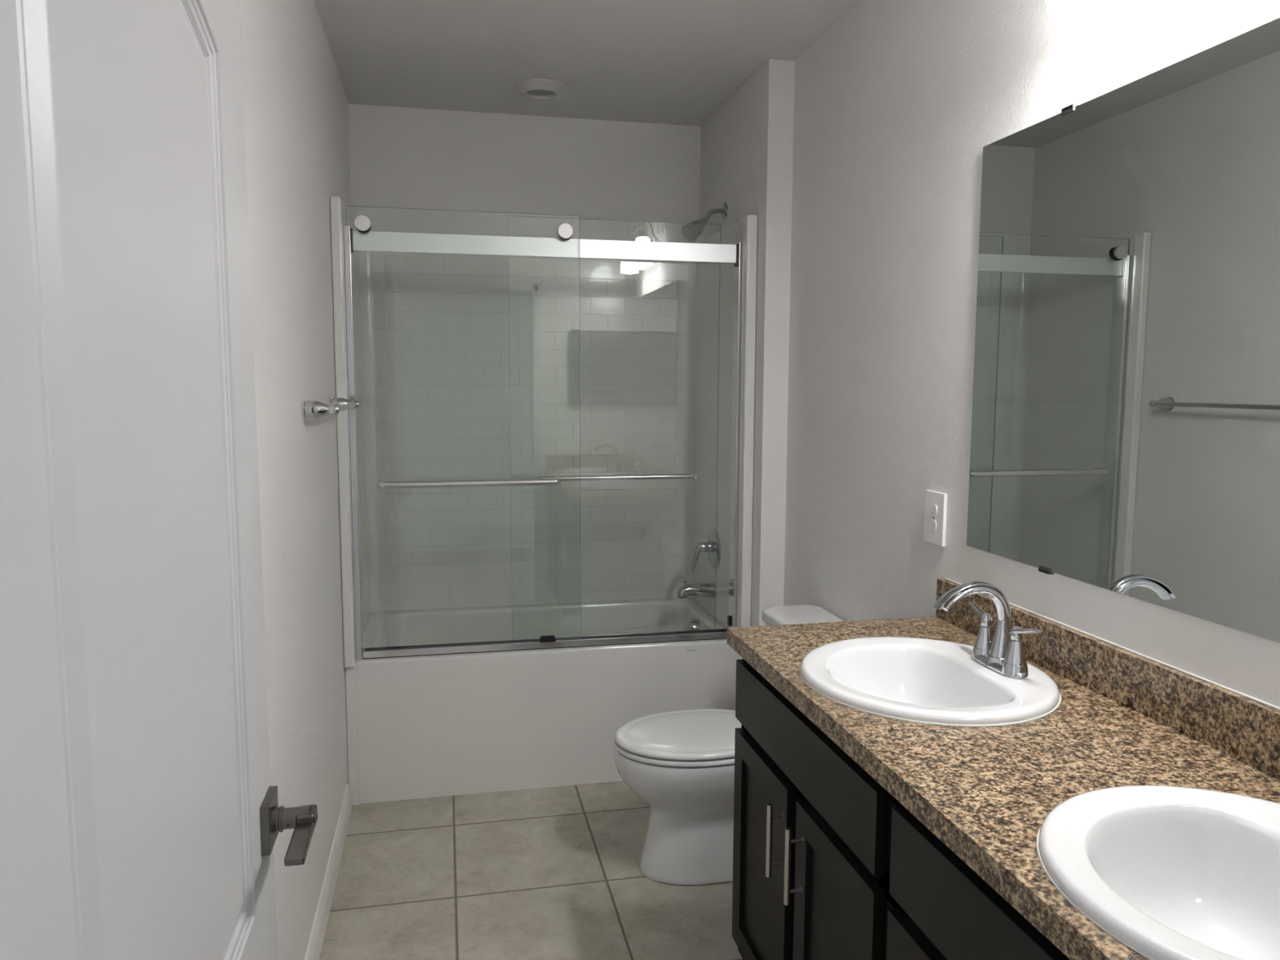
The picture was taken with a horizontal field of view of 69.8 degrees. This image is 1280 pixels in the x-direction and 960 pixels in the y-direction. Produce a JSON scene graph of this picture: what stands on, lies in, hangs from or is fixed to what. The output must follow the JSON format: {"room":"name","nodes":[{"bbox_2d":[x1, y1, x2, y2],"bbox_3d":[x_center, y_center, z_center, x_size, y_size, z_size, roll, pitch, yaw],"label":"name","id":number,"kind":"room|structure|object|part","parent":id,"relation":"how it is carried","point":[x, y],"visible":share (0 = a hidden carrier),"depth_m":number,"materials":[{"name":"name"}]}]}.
{"room":"bathroom","nodes":[
{"label":"bathroom","id":0,"kind":"room"},
{"bbox_2d":[240,0,351,959],"bbox_3d":[-0.888,-0.042,2.187,0.100,2.678,3.860,-1,6,-12],"label":"wall","id":1,"kind":"structure","parent":0,"point":[296,116],"depth_m":2.32,"materials":[{"name":"white paint"}]},
{"bbox_2d":[304,783,351,959],"bbox_3d":[-0.753,1.280,1.938,0.014,0.100,2.783,-1,6,-12],"label":"baseboard","id":2,"kind":"structure","parent":1,"relation":"attached to","point":[314,948],"depth_m":2.70,"materials":[{"name":"white"}]},
{"bbox_2d":[302,395,359,420],"bbox_3d":[-0.907,-0.217,2.722,0.091,0.055,0.650,-1,6,-12],"label":"towel bar","id":3,"kind":"object","parent":1,"relation":"attached to","point":[310,409],"visible":1,"depth_m":2.42,"materials":[{"name":"silver metal"}]},
{"bbox_3d":[-0.845,-0.187,2.432,0.091,0.055,0.055,-1,6,-12],"label":"post","id":4,"kind":"part","parent":3,"relation":"part of","materials":[{"name":"silver metal"}]},
{"bbox_3d":[-0.969,-0.248,3.011,0.091,0.055,0.055,-1,6,-12],"label":"post","id":5,"kind":"part","parent":3,"relation":"part of","materials":[{"name":"silver metal"}]},
{"bbox_2d":[348,103,700,243],"bbox_3d":[-0.487,-0.249,4.166,1.514,2.678,0.133,-1,6,-12],"label":"wall","id":6,"kind":"structure","parent":0,"point":[437,160],"depth_m":3.98,"materials":[{"name":"white paint"}]},
{"bbox_2d":[320,780,742,959],"bbox_3d":[0.112,1.378,1.811,1.850,0.060,5.300,-1,6,-12],"label":"floor","id":7,"kind":"structure","parent":0,"point":[548,873],"depth_m":2.80,"materials":[{"name":"tile"}]},
{"bbox_2d":[329,196,757,805],"bbox_3d":[-0.390,0.062,3.736,1.512,2.150,0.806,-1,6,-12],"label":"shower surround","id":8,"kind":"object","parent":7,"relation":"on","point":[437,348],"visible":1,"depth_m":4.04,"materials":[{"name":"white plastic"}]},
{"bbox_2d":[676,580,715,598],"bbox_3d":[0.238,0.470,3.932,0.166,0.079,0.066,-1,6,-12],"label":"tub spout","id":9,"kind":"object","parent":8,"relation":"attached to","point":[699,589],"visible":1,"depth_m":3.91,"materials":[{"name":"silver metal"}]},
{"bbox_2d":[690,528,720,570],"bbox_3d":[0.267,0.296,3.914,0.106,0.180,0.176,-1,6,-12],"label":"shower valve","id":10,"kind":"object","parent":8,"relation":"attached to","point":[709,546],"visible":0.99,"depth_m":3.90,"materials":[{"name":"silver metal"}]},
{"bbox_3d":[0.262,0.324,3.916,0.096,0.125,0.050,-1,6,-12],"label":"lever handle","id":11,"kind":"part","parent":10,"relation":"part of","materials":[{"name":"silver metal"}]},
{"bbox_2d":[355,597,742,804],"bbox_3d":[-0.397,0.866,3.839,1.510,0.530,0.767,-1,6,-12],"label":"bathtub","id":12,"kind":"object","parent":7,"relation":"on","point":[459,724],"visible":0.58,"depth_m":3.47,"materials":[{"name":"white ceramic"}]},
{"bbox_3d":[0.228,0.641,3.953,0.051,0.086,0.084,-1,6,-12],"label":"overflow plate","id":13,"kind":"part","parent":12,"relation":"part of","materials":[{"name":"silver metal"}]},
{"bbox_2d":[613,604,844,885],"bbox_3d":[0.286,0.841,2.912,0.744,0.779,0.444,-1,6,-12],"label":"toilet","id":14,"kind":"object","parent":7,"relation":"on","point":[681,763],"visible":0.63,"depth_m":2.81,"materials":[{"name":"white ceramic"}]},
{"bbox_3d":[0.169,0.817,2.885,0.506,0.016,0.384,-1,6,-12],"label":"seat","id":15,"kind":"part","parent":14,"relation":"part of","materials":[{"name":"white ceramic"}]},
{"bbox_3d":[0.257,1.028,2.926,0.687,0.404,0.380,-1,6,-12],"label":"bowl","id":16,"kind":"part","parent":14,"relation":"part of","materials":[{"name":"white ceramic"}]},
{"bbox_3d":[0.170,0.794,2.882,0.506,0.024,0.382,-1,6,-12],"label":"lid","id":17,"kind":"part","parent":14,"relation":"part of","materials":[{"name":"white ceramic"}]},
{"bbox_3d":[0.549,0.470,2.929,0.208,0.043,0.444,-1,6,-12],"label":"tank lid","id":18,"kind":"part","parent":14,"relation":"part of","materials":[{"name":"white ceramic"}]},
{"bbox_2d":[732,658,897,959],"bbox_3d":[0.561,0.883,1.954,0.585,0.897,0.783,-1,6,-12],"label":"vanity cabinet","id":19,"kind":"object","parent":7,"relation":"on","point":[812,833],"visible":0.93,"depth_m":1.83,"materials":[{"name":"black wood"}]},
{"bbox_3d":[0.282,0.895,2.108,0.006,0.436,0.248,-1,6,-12],"label":"panel","id":20,"kind":"part","parent":19,"relation":"part of","materials":[{"name":"black wood"}]},
{"bbox_3d":[0.278,0.895,2.107,0.019,0.540,0.352,-1,6,-12],"label":"door","id":21,"kind":"part","parent":19,"relation":"part of","materials":[{"name":"black wood"}]},
{"bbox_3d":[0.271,0.757,1.926,0.012,0.157,0.012,-1,6,-12],"label":"handle","id":22,"kind":"part","parent":19,"relation":"part of","materials":[{"name":"silver metal"}]},
{"bbox_3d":[0.293,0.768,1.823,0.012,0.157,0.012,-1,6,-12],"label":"handle","id":23,"kind":"part","parent":19,"relation":"part of","materials":[{"name":"silver metal"}]},
{"bbox_3d":[0.365,0.936,1.720,0.006,0.436,0.240,-1,6,-12],"label":"panel","id":24,"kind":"part","parent":19,"relation":"part of","materials":[{"name":"black wood"}]},
{"bbox_3d":[0.361,0.936,1.720,0.019,0.540,0.344,-1,6,-12],"label":"door","id":25,"kind":"part","parent":19,"relation":"part of","materials":[{"name":"black wood"}]},
{"bbox_2d":[886,800,1070,959],"bbox_3d":[0.725,0.965,1.186,0.585,0.897,0.791,-1,6,-12],"label":"vanity cabinet","id":26,"kind":"object","parent":7,"relation":"on","point":[943,909],"visible":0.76,"depth_m":1.31,"materials":[{"name":"black wood"}]},
{"bbox_3d":[0.443,0.977,1.337,0.019,0.540,0.346,-1,6,-12],"label":"door","id":27,"kind":"part","parent":26,"relation":"part of","materials":[{"name":"black wood"}]},
{"bbox_2d":[726,577,1279,959],"bbox_3d":[0.662,0.406,1.524,0.579,0.142,1.590,-1,6,-12],"label":"countertop","id":28,"kind":"structure","parent":26,"relation":"on","point":[1124,717],"depth_m":1.50,"materials":[{"name":"stone"}]},
{"bbox_2d":[799,636,1061,726],"bbox_3d":[0.575,0.469,1.863,0.496,0.170,0.522,-1,6,-12],"label":"sink","id":29,"kind":"object","parent":28,"relation":"in","point":[926,681],"visible":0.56,"depth_m":1.92,"materials":[{"name":"white ceramic"}]},
{"bbox_2d":[933,581,1041,678],"bbox_3d":[0.685,0.295,1.868,0.182,0.179,0.237,-1,6,-12],"label":"faucet","id":30,"kind":"object","parent":28,"relation":"on","point":[1003,653],"visible":1,"depth_m":1.86,"materials":[{"name":"silver metal"}]},
{"bbox_3d":[0.684,0.290,1.867,0.162,0.157,0.045,-1,6,-12],"label":"spout","id":31,"kind":"part","parent":30,"relation":"part of","materials":[{"name":"silver metal"}]},
{"bbox_3d":[0.723,0.287,1.958,0.022,0.037,0.077,-1,6,-12],"label":"lever","id":32,"kind":"part","parent":30,"relation":"part of","materials":[{"name":"silver metal"}]},
{"bbox_3d":[0.729,0.331,1.936,0.043,0.046,0.043,-1,6,-12],"label":"handle","id":33,"kind":"part","parent":30,"relation":"part of","materials":[{"name":"silver metal"}]},
{"bbox_3d":[0.740,0.371,1.888,0.060,0.024,0.166,-1,6,-12],"label":"plate","id":34,"kind":"part","parent":30,"relation":"part of","materials":[{"name":"silver metal"}]},
{"bbox_3d":[0.751,0.342,1.833,0.043,0.046,0.043,-1,6,-12],"label":"handle","id":35,"kind":"part","parent":30,"relation":"part of","materials":[{"name":"silver metal"}]},
{"bbox_3d":[0.756,0.303,1.802,0.022,0.037,0.077,-1,6,-12],"label":"lever","id":36,"kind":"part","parent":30,"relation":"part of","materials":[{"name":"silver metal"}]},
{"bbox_2d":[1036,785,1279,959],"bbox_3d":[0.741,0.551,1.087,0.496,0.170,0.522,-1,6,-12],"label":"sink","id":37,"kind":"object","parent":28,"relation":"in","point":[1168,873],"visible":0.98,"depth_m":1.23,"materials":[{"name":"white ceramic"}]},
{"bbox_2d":[313,0,860,126],"bbox_3d":[-0.027,-1.429,2.224,1.850,0.080,3.860,-1,6,-12],"label":"ceiling","id":38,"kind":"structure","parent":0,"point":[672,62],"depth_m":3.17,"materials":[{"name":"white paint"}]},
{"bbox_2d":[515,78,566,98],"bbox_3d":[-0.386,-1.519,3.579,0.196,0.028,0.196,-1,6,-12],"label":"recessed light","id":39,"kind":"object","parent":38,"relation":"in","point":[536,88],"visible":1,"depth_m":3.53,"materials":[{"name":"grey plastic"}]},
{"bbox_2d":[699,58,795,626],"bbox_3d":[0.452,-0.219,3.913,0.217,2.678,1.024,-1,6,-12],"label":"wall","id":40,"kind":"structure","parent":0,"point":[747,144],"depth_m":3.41,"materials":[{"name":"white paint"}]},
{"bbox_2d":[343,225,742,659],"bbox_3d":[-0.321,-0.128,3.416,1.448,1.536,0.075,-1,6,-12],"label":"shower door frame","id":41,"kind":"object","parent":40,"relation":"attached to","point":[354,241],"visible":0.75,"depth_m":3.38,"materials":[{"name":"silver metal"}]},
{"bbox_2d":[345,205,720,639],"bbox_3d":[-0.356,-0.174,3.400,1.358,1.578,0.179,-1,6,-12],"label":"door","id":42,"kind":"structure","parent":41,"relation":"in","point":[362,224],"depth_m":3.32,"materials":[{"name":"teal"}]},
{"bbox_3d":[-0.610,0.009,3.308,0.650,0.025,0.068,-1,6,-12],"label":"towel bar pull","id":43,"kind":"part","parent":42,"relation":"part of","materials":[{"name":"silver metal"}]},
{"bbox_3d":[-0.088,-0.007,3.535,0.632,0.020,0.062,-1,6,-12],"label":"towel bar pull","id":44,"kind":"part","parent":42,"relation":"part of","materials":[{"name":"silver metal"}]},
{"bbox_3d":[-0.318,-0.845,3.337,1.394,0.068,0.018,-1,6,-12],"label":"header rail","id":45,"kind":"part","parent":41,"relation":"part of","materials":[{"name":"silver metal"}]},
{"bbox_2d":[681,202,727,242],"bbox_3d":[0.261,-1.061,3.774,0.184,0.167,0.080,-1,6,-12],"label":"shower head","id":46,"kind":"object","parent":40,"relation":"attached to","point":[691,232],"visible":0.98,"depth_m":3.75,"materials":[{"name":"silver metal"}]},
{"bbox_3d":[0.301,-1.087,3.780,0.094,0.064,0.020,-1,6,-12],"label":"shower arm","id":47,"kind":"part","parent":46,"relation":"part of","materials":[{"name":"silver metal"}]},
{"bbox_2d":[783,0,1279,707],"bbox_3d":[0.901,-0.020,2.046,0.120,2.678,2.836,-1,6,-12],"label":"wall","id":48,"kind":"structure","parent":0,"point":[898,103],"depth_m":2.47,"materials":[{"name":"white paint"}]},
{"bbox_2d":[924,489,947,546],"bbox_3d":[0.765,0.098,2.378,0.012,0.136,0.094,-1,6,-12],"label":"wall outlet","id":49,"kind":"object","parent":48,"relation":"attached to","point":[935,502],"visible":1,"depth_m":2.37,"materials":[{"name":"white plastic"}]},
{"bbox_2d":[929,520,936,531],"bbox_3d":[0.760,0.118,2.380,0.002,0.029,0.033,-1,6,-12],"label":"receptacle","id":50,"kind":"object","parent":49,"relation":"attached to","point":[932,522],"depth_m":2.38,"materials":[{"name":"grey plastic"}]},
{"bbox_2d":[929,503,937,515],"bbox_3d":[0.760,0.077,2.375,0.002,0.029,0.033,-1,6,-12],"label":"receptacle","id":51,"kind":"object","parent":49,"relation":"attached to","point":[933,507],"depth_m":2.37,"materials":[{"name":"grey plastic"}]},
{"bbox_2d":[935,577,1279,779],"bbox_3d":[0.935,0.383,1.580,0.020,0.099,1.590,-1,6,-12],"label":"backsplash","id":52,"kind":"structure","parent":48,"relation":"attached to","point":[1246,730],"depth_m":1.64,"materials":[{"name":"stone"}]},
{"bbox_2d":[966,17,1279,643],"bbox_3d":[0.948,-0.234,1.486,0.012,0.952,1.433,-1,6,-12],"label":"wall mirror","id":53,"kind":"object","parent":48,"relation":"attached to","point":[1125,437],"visible":1,"depth_m":1.66,"materials":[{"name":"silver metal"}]},
{"bbox_3d":[0.337,0.135,0.545,1.611,2.678,0.120,-1,6,-12],"label":"wall","id":54,"kind":"structure","parent":0,"visible":0},
{"bbox_2d":[0,0,317,959],"bbox_3d":[-0.463,0.363,0.939,0.140,2.113,0.873,-1,6,-12],"label":"door","id":55,"kind":"structure","parent":54,"relation":"in","point":[141,818],"depth_m":0.79,"materials":[{"name":"grey"}]},
{"bbox_3d":[-0.538,0.494,1.333,0.012,0.072,0.072,-1,6,-12],"label":"handle","id":56,"kind":"part","parent":55,"relation":"part of","materials":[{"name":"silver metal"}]},
{"bbox_3d":[-0.494,0.499,1.293,0.058,0.037,0.138,-1,6,-12],"label":"lever","id":57,"kind":"part","parent":55,"relation":"part of","materials":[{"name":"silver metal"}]}
]}

